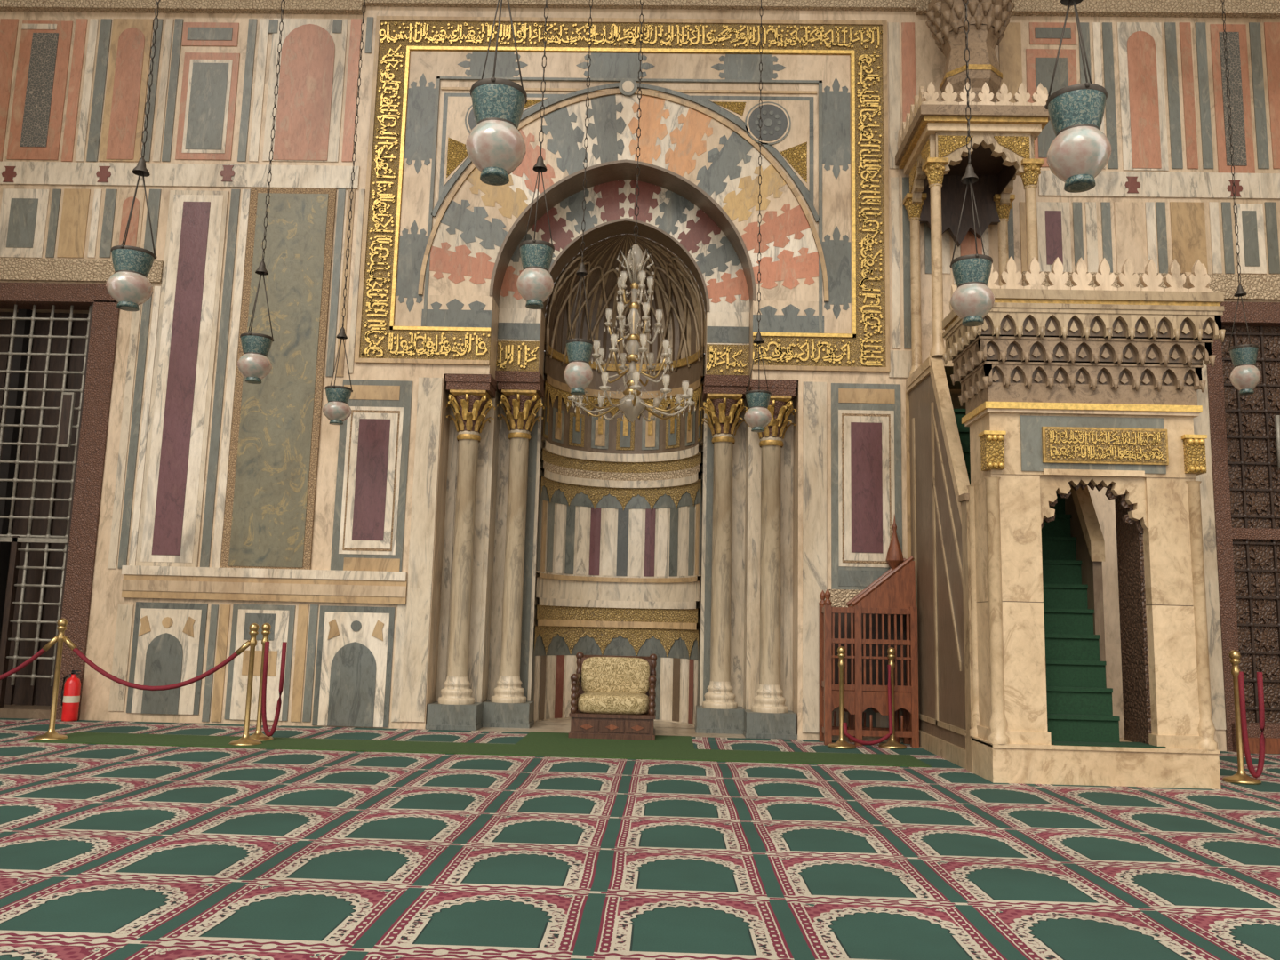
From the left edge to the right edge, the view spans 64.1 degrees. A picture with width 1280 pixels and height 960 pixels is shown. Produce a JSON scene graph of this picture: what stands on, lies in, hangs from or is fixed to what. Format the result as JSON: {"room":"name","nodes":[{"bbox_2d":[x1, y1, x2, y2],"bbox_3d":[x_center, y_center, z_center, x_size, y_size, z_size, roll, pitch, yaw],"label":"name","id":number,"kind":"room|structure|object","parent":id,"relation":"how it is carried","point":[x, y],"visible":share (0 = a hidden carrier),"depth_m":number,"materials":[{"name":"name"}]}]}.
{"room":"mosque","nodes":[
{"label":"mosque","id":0,"kind":"room"},
{"bbox_2d":[26,718,885,742],"bbox_3d":[0.090,2.034,5.115,19.200,0.200,15.900,1,-8,1],"label":"floor","id":1,"kind":"structure","parent":0,"point":[540,728],"depth_m":11.38,"materials":[{"name":"stone"}]},
{"bbox_2d":[425,381,495,730],"bbox_3d":[-2.023,0.834,11.667,0.575,3.899,0.581,1,-8,1],"label":"column","id":2,"kind":"structure","parent":1,"relation":"on","point":[456,708],"depth_m":11.56,"materials":[{"name":"beige stone"}]},
{"bbox_2d":[481,382,544,727],"bbox_3d":[-1.484,0.850,12.056,0.575,4.001,0.581,1,-8,1],"label":"column","id":3,"kind":"structure","parent":1,"relation":"on","point":[508,708],"depth_m":11.95,"materials":[{"name":"beige stone"}]},
{"bbox_2d":[0,718,1279,959],"bbox_3d":[0.071,1.811,4.172,19.120,0.020,13.970,1,-8,1],"label":"carpet","id":4,"kind":"object","parent":1,"relation":"on","point":[108,852],"visible":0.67,"depth_m":5.27,"materials":[{"name":"green carpet"}]},
{"bbox_2d":[61,670,80,721],"bbox_3d":[-6.223,2.358,11.190,0.179,0.545,0.161,-5,-10,40],"label":"fire extinguisher","id":5,"kind":"object","parent":4,"relation":"on","point":[70,700],"visible":1,"depth_m":11.13,"materials":[{"name":"red paint"}]},
{"bbox_2d":[28,731,931,767],"bbox_3d":[-1.472,2.514,9.560,8.134,0.012,0.789,1,-8,1],"label":"carpet runner","id":6,"kind":"object","parent":4,"relation":"on","point":[75,738],"visible":0.93,"depth_m":9.48,"materials":[{"name":"green carpet"}]},
{"bbox_2d":[32,617,68,740],"bbox_3d":[-5.471,1.861,9.591,0.290,1.120,0.286,1,-8,1],"label":"stanchion","id":7,"kind":"object","parent":6,"relation":"on","point":[51,734],"visible":0.98,"depth_m":9.56,"materials":[{"name":"gold metal"}]},
{"bbox_2d":[0,635,57,679],"bbox_3d":[-6.431,1.684,9.689,1.910,0.565,0.052,1,-8,5],"label":"rope","id":8,"kind":"object","parent":7,"relation":"attached to","point":[47,646],"visible":1,"depth_m":9.62,"materials":[{"name":"red fabric"}]},
{"bbox_2d":[228,623,261,745],"bbox_3d":[-3.643,1.900,9.549,0.290,1.120,0.286,1,-8,1],"label":"stanchion","id":9,"kind":"object","parent":6,"relation":"on","point":[245,740],"visible":0.99,"depth_m":9.52,"materials":[{"name":"gold metal"}]},
{"bbox_2d":[62,635,249,690],"bbox_3d":[-4.553,1.729,9.591,1.805,0.491,0.058,1,-8,1],"label":"rope","id":10,"kind":"object","parent":9,"relation":"hanging from","point":[66,639],"visible":1,"depth_m":9.56,"materials":[{"name":"red fabric"}]},
{"bbox_2d":[249,623,273,740],"bbox_3d":[-3.661,1.950,9.906,0.290,1.120,0.286,1,-8,1],"label":"stanchion","id":11,"kind":"object","parent":6,"relation":"on","point":[258,735],"visible":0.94,"depth_m":9.87,"materials":[{"name":"gold metal"}]},
{"bbox_2d":[261,641,287,736],"bbox_3d":[-3.549,2.019,9.873,0.214,0.902,0.044,1,-8,1],"label":"rope","id":12,"kind":"object","parent":11,"relation":"attached to","point":[267,732],"visible":1,"depth_m":9.86,"materials":[{"name":"red fabric"}]},
{"bbox_2d":[516,731,694,749],"bbox_3d":[-0.330,2.672,10.489,1.737,0.012,1.142,1,-8,1],"label":"mat","id":13,"kind":"object","parent":4,"relation":"on","point":[532,738],"visible":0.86,"depth_m":10.33,"materials":[{"name":"green carpet"}]},
{"bbox_2d":[568,651,657,740],"bbox_3d":[-0.275,2.299,10.970,0.904,0.865,0.720,1,-8,1],"label":"upholstered armchair","id":14,"kind":"object","parent":13,"relation":"on","point":[612,697],"visible":1,"depth_m":10.66,"materials":[{"name":"beige fabric"}]},
{"bbox_2d":[827,646,855,749],"bbox_3d":[2.069,2.222,10.491,0.290,1.020,0.286,1,-8,1],"label":"stanchion","id":15,"kind":"object","parent":4,"relation":"on","point":[841,743],"visible":1,"depth_m":10.46,"materials":[{"name":"gold metal"}]},
{"bbox_2d":[818,515,919,747],"bbox_3d":[2.429,1.569,10.973,0.978,2.464,0.475,1,-8,1],"label":"wooden kursi","id":16,"kind":"object","parent":4,"relation":"on","point":[883,616],"visible":0.94,"depth_m":10.78,"materials":[{"name":"brown wood"}]},
{"bbox_2d":[878,647,906,749],"bbox_3d":[2.613,2.251,10.600,0.290,1.020,0.286,1,-8,1],"label":"stanchion","id":17,"kind":"object","parent":4,"relation":"on","point":[892,743],"visible":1,"depth_m":10.56,"materials":[{"name":"gold metal"}]},
{"bbox_2d":[843,664,893,744],"bbox_3d":[2.340,2.304,10.487,0.548,0.811,0.084,3,-8,-14],"label":"rope","id":18,"kind":"object","parent":17,"relation":"hanging from","point":[890,703],"visible":1,"depth_m":10.47,"materials":[{"name":"red fabric"}]},
{"bbox_2d":[895,0,1225,789],"bbox_3d":[3.901,-2.232,10.192,2.109,9.845,3.006,1,-8,1],"label":"minbar","id":19,"kind":"object","parent":4,"relation":"on","point":[1065,389],"visible":0.98,"depth_m":8.65,"materials":[{"name":"stone"}]},
{"bbox_2d":[1222,649,1261,784],"bbox_3d":[5.086,2.003,8.693,0.290,1.100,0.286,1,-8,1],"label":"stanchion","id":20,"kind":"object","parent":4,"relation":"on","point":[1240,777],"visible":1,"depth_m":8.66,"materials":[{"name":"gold metal"}]},
{"bbox_2d":[1238,671,1264,777],"bbox_3d":[5.193,2.073,8.660,0.204,0.882,0.044,1,-8,1],"label":"rope","id":21,"kind":"object","parent":20,"relation":"attached to","point":[1260,679],"visible":1,"depth_m":8.65,"materials":[{"name":"red fabric"}]},
{"bbox_2d":[694,385,747,734],"bbox_3d":[0.952,0.901,11.993,0.575,4.001,0.581,1,-8,1],"label":"column","id":22,"kind":"structure","parent":1,"relation":"on","point":[719,713],"depth_m":11.89,"materials":[{"name":"beige stone"}]},
{"bbox_2d":[743,387,797,739],"bbox_3d":[1.470,0.906,11.576,0.575,3.899,0.581,1,-8,1],"label":"column","id":23,"kind":"structure","parent":1,"relation":"on","point":[769,717],"depth_m":11.44,"materials":[{"name":"beige stone"}]},
{"bbox_2d":[0,0,1279,751],"bbox_3d":[0.298,-3.592,12.476,19.899,13.000,1.190,1,-8,1],"label":"wall","id":24,"kind":"structure","parent":0,"point":[228,503],"depth_m":11.84,"materials":[{"name":"beige stone"}]},
{"bbox_2d":[0,282,119,719],"bbox_3d":[-7.372,0.194,11.936,2.502,4.981,0.610,1,-8,1],"label":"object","id":25,"kind":"structure","parent":24,"relation":"in","point":[57,369],"depth_m":11.89,"materials":[{"name":"brown wood"}]},
{"bbox_2d":[530,233,705,728],"bbox_3d":[-0.217,-0.030,12.885,1.986,6.035,0.993,1,-8,1],"label":"niche","id":26,"kind":"object","parent":24,"relation":"attached to","point":[619,551],"visible":0.84,"depth_m":13.07,"materials":[{"name":"stone"}]},
{"bbox_2d":[354,16,890,710],"bbox_3d":[-0.207,-1.450,12.129,6.124,8.136,0.920,1,-8,1],"label":"mihrab","id":27,"kind":"object","parent":24,"relation":"attached to","point":[445,275],"visible":0.94,"depth_m":12.05,"materials":[{"name":"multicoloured stone"}]},
{"bbox_2d":[1206,301,1279,753],"bbox_3d":[7.734,0.477,11.341,2.862,4.987,0.460,1,-8,1],"label":"door","id":28,"kind":"structure","parent":24,"relation":"in","point":[1244,430],"depth_m":11.37,"materials":[{"name":"brown wood"}]},
{"bbox_3d":[0.486,-10.622,10.226,20.200,0.300,7.500,1,-8,1],"label":"ceiling","id":29,"kind":"structure","parent":0,"visible":0},
{"bbox_2d":[105,0,160,311],"bbox_3d":[-3.585,-5.999,8.056,0.309,9.613,0.309,1,-8,1],"label":"lamp","id":30,"kind":"object","parent":29,"relation":"hanging from","point":[130,286],"visible":1,"depth_m":7.35,"materials":[{"name":"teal glass"}]},
{"bbox_2d":[237,0,285,383],"bbox_3d":[-3.452,-5.684,10.105,0.303,9.659,0.304,1,-8,1],"label":"lamp","id":31,"kind":"object","parent":29,"relation":"hanging from","point":[254,364],"visible":1,"depth_m":9.40,"materials":[{"name":"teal glass"}]},
{"bbox_2d":[322,0,366,424],"bbox_3d":[-3.143,-5.421,11.652,0.300,9.736,0.301,1,-8,1],"label":"lamp","id":32,"kind":"object","parent":29,"relation":"hanging from","point":[337,410],"visible":1,"depth_m":10.96,"materials":[{"name":"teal glass"}]},
{"bbox_2d":[465,0,527,185],"bbox_3d":[-0.638,-6.269,5.957,0.310,9.520,0.311,1,-8,1],"label":"lamp","id":33,"kind":"object","parent":29,"relation":"hanging from","point":[496,147],"visible":1,"depth_m":5.24,"materials":[{"name":"white glass"}]},
{"bbox_2d":[516,0,554,309],"bbox_3d":[-0.741,-5.987,8.903,0.303,9.264,0.304,1,-8,1],"label":"lamp","id":34,"kind":"object","parent":29,"relation":"hanging from","point":[535,284],"visible":1,"depth_m":8.21,"materials":[{"name":"white glass"}]},
{"bbox_2d":[563,0,593,395],"bbox_3d":[-0.509,-5.574,10.915,0.298,9.511,0.300,1,-8,1],"label":"lamp","id":35,"kind":"object","parent":29,"relation":"hanging from","point":[578,374],"visible":1,"depth_m":10.22,"materials":[{"name":"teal glass"}]},
{"bbox_2d":[567,0,695,422],"bbox_3d":[0.023,-5.398,11.520,1.354,9.665,1.361,1,-8,1],"label":"crystal chandelier","id":36,"kind":"object","parent":29,"relation":"hanging from","point":[630,405],"visible":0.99,"depth_m":10.91,"materials":[{"name":"clear glass"}]},
{"bbox_2d":[744,0,771,431],"bbox_3d":[1.370,-5.333,11.535,0.294,9.724,0.295,1,-8,1],"label":"lamp","id":37,"kind":"object","parent":29,"relation":"hanging from","point":[757,417],"visible":1,"depth_m":10.83,"materials":[{"name":"white glass"}]},
{"bbox_2d":[949,0,994,326],"bbox_3d":[2.419,-5.868,7.741,0.296,9.669,0.298,1,-8,1],"label":"lamp","id":38,"kind":"object","parent":29,"relation":"hanging from","point":[972,300],"visible":1,"depth_m":7.03,"materials":[{"name":"white glass"}]},
{"bbox_2d":[1044,0,1111,192],"bbox_3d":[2.325,-6.202,5.799,0.302,9.553,0.303,1,-8,1],"label":"lamp","id":39,"kind":"object","parent":29,"relation":"hanging from","point":[1079,151],"visible":1,"depth_m":5.08,"materials":[{"name":"white glass"}]},
{"bbox_2d":[1221,0,1261,395],"bbox_3d":[6.516,-5.475,11.437,0.289,9.221,0.291,1,-8,1],"label":"lamp","id":40,"kind":"object","parent":29,"relation":"hanging from","point":[1244,376],"visible":1,"depth_m":10.79,"materials":[{"name":"white glass"}]}
]}

